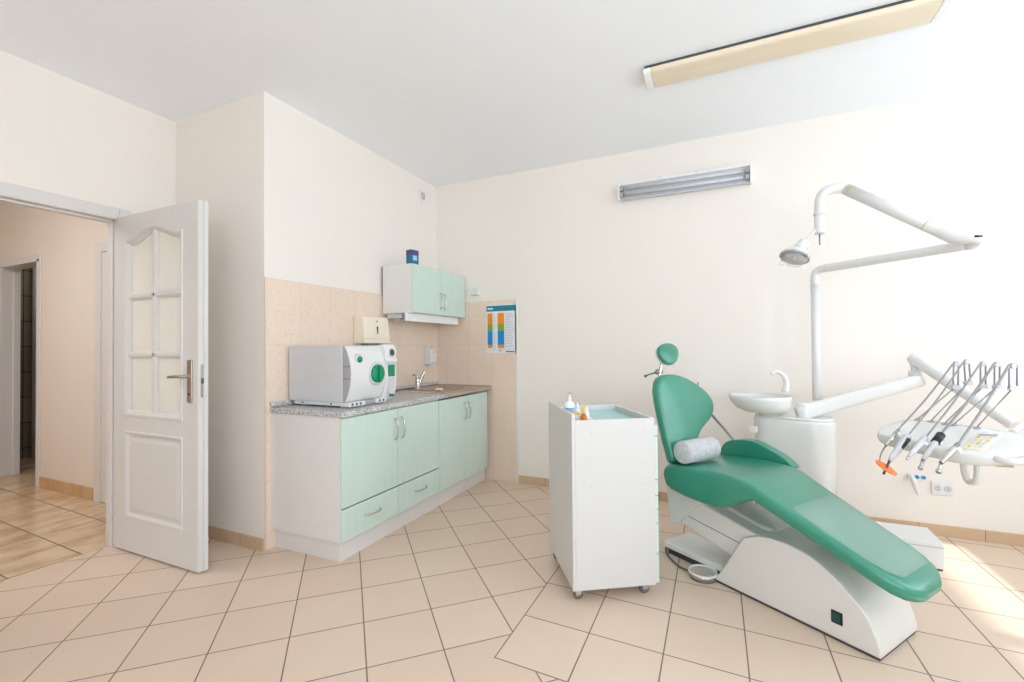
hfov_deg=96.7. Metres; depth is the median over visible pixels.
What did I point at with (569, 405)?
spray bottle
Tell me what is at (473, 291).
junction box
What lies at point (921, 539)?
box
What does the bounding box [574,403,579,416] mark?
squeeze bottle
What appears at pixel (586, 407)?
squeeze bottle
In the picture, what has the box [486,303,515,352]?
poster
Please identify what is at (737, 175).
lamp
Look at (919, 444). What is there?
piece
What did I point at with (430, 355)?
soap dispenser
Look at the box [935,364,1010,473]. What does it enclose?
piece
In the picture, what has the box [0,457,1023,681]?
floor
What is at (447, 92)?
ceiling
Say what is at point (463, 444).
base cabinet
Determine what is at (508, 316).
print
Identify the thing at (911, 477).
water valve
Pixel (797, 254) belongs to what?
light
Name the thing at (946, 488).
socket
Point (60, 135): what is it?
wall
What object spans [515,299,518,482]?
trim
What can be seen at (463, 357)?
backsplash
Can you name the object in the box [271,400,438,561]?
base cabinet
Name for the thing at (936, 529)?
baseboard
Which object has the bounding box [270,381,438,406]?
upstand
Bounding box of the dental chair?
[644,343,941,660]
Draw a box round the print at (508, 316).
[505,313,512,343]
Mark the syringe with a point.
(891, 438)
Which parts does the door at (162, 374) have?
panel, glass, handle, handle plate, lock plate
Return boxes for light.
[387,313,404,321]
[779,182,984,400]
[875,361,964,475]
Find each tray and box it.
[877,419,1023,465]
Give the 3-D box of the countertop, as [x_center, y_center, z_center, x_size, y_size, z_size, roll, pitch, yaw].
[-1.032,0.438,3.244,0.608,0.034,1.082,-1,-1,24]
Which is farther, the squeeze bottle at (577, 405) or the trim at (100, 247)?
the trim at (100, 247)
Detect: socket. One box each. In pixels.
[931,481,953,495]
[934,485,941,490]
[944,486,951,491]
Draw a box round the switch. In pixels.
[831,609,842,625]
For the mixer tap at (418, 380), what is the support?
on the sink
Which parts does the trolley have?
panel, panel, panel, edge rail, drawer, drawer, drawer, drawer, drawer, drawer, drawer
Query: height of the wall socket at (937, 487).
0.090 m
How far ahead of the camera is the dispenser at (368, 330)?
3.57 m
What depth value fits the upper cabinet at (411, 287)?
3.84 m
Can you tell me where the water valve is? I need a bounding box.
[907,474,925,494]
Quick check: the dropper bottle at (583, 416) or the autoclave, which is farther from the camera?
the autoclave
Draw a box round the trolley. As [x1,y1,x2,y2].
[549,402,658,598]
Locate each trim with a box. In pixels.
[0,181,131,547]
[0,253,41,486]
[93,241,106,502]
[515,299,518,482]
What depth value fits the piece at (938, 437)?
2.06 m
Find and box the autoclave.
[289,345,396,407]
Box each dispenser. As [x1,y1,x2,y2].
[354,315,389,344]
[424,347,436,365]
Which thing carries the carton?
on the upper cabinet at (411, 287)
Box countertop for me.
[270,392,444,417]
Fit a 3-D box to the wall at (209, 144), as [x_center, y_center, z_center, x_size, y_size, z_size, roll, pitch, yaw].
[-2.112,-0.097,3.166,0.856,2.958,0.090,-1,-1,24]
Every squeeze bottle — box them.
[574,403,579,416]
[585,405,588,418]
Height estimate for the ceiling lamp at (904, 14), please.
0.048 m
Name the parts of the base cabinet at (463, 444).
door, door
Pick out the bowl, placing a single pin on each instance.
(762, 404)
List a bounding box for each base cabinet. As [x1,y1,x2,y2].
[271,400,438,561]
[433,391,487,508]
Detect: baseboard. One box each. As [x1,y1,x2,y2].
[39,476,92,499]
[208,525,263,551]
[519,475,1023,546]
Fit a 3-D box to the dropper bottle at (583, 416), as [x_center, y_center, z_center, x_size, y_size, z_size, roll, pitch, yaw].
[0.358,0.358,2.276,0.036,0.070,0.036,-1,-1,24]
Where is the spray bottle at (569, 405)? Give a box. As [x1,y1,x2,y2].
[564,392,574,412]
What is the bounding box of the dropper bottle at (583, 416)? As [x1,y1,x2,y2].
[580,406,586,419]
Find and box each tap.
[412,371,425,389]
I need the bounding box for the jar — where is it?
[573,411,578,418]
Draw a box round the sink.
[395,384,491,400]
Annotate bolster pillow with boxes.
[673,436,720,463]
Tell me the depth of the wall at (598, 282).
3.36 m
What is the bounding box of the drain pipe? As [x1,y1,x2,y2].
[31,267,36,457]
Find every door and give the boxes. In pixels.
[101,251,106,502]
[116,199,209,572]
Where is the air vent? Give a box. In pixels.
[418,189,426,202]
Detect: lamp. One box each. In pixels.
[618,164,751,202]
[643,0,954,88]
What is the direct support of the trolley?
on the floor
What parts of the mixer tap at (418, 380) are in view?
spout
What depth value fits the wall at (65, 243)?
4.08 m
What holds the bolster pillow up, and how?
on the dental chair
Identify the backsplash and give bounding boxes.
[264,277,437,550]
[438,299,515,482]
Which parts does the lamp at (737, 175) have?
plate, plate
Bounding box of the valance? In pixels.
[405,313,457,324]
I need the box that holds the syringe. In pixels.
[879,363,953,460]
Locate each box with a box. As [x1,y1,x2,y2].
[470,288,479,295]
[875,521,943,570]
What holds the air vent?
in the wall at (320, 207)
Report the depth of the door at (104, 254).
3.79 m
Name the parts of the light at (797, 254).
lamp rod, post, drop arm, arm, spring arm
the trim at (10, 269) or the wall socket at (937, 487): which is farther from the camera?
the trim at (10, 269)
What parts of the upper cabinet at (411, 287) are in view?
hanging rail, door, door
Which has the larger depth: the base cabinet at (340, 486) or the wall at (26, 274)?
the wall at (26, 274)
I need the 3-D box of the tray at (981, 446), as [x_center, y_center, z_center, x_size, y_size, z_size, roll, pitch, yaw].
[2.046,0.467,2.135,0.368,0.116,0.589,0,-1,-12]
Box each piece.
[906,363,980,459]
[918,363,995,469]
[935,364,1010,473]
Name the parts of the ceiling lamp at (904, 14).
plate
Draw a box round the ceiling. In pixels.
[0,0,1023,186]
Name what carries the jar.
on the trolley
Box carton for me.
[406,249,418,264]
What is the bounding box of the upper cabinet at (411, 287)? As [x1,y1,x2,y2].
[382,263,464,317]
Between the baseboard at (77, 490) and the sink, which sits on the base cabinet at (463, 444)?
the sink
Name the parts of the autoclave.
frame, door, door, knob, panel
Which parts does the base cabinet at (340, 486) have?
drawer, door, handle, handle, handle, drawer, door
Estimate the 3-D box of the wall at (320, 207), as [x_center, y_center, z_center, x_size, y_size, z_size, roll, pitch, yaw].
[-1.250,-0.096,3.785,0.200,2.958,1.932,-1,-1,24]
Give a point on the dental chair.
(809, 556)
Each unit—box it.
[728,370,837,507]
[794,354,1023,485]
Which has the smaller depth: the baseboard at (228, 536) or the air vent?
the baseboard at (228, 536)
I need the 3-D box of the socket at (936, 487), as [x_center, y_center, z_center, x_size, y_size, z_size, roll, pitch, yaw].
[2.789,0.965,2.982,0.040,0.040,0.004,-1,-1,24]
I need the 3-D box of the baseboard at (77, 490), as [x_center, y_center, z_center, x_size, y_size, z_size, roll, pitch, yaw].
[-3.950,1.301,4.031,0.965,0.100,0.012,-1,-1,24]
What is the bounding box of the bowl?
[728,392,791,415]
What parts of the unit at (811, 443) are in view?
spout, plate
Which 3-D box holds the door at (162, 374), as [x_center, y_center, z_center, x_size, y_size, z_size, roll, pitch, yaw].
[-2.139,0.254,2.760,0.856,2.103,0.173,-1,-1,24]
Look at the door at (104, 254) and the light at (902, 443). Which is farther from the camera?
the door at (104, 254)
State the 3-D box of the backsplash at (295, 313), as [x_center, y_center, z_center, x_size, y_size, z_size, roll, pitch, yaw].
[-1.152,0.464,3.729,0.010,1.715,1.922,-1,-1,24]
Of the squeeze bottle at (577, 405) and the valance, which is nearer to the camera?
the squeeze bottle at (577, 405)
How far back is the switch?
1.93 m
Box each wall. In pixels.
[0,50,175,213]
[0,202,106,487]
[20,268,31,458]
[176,99,242,533]
[243,91,436,550]
[436,80,1023,534]
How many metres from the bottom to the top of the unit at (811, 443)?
1.099 m
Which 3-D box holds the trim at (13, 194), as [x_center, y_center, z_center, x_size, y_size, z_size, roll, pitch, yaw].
[-2.770,0.230,2.562,0.139,2.180,1.002,-1,-1,24]

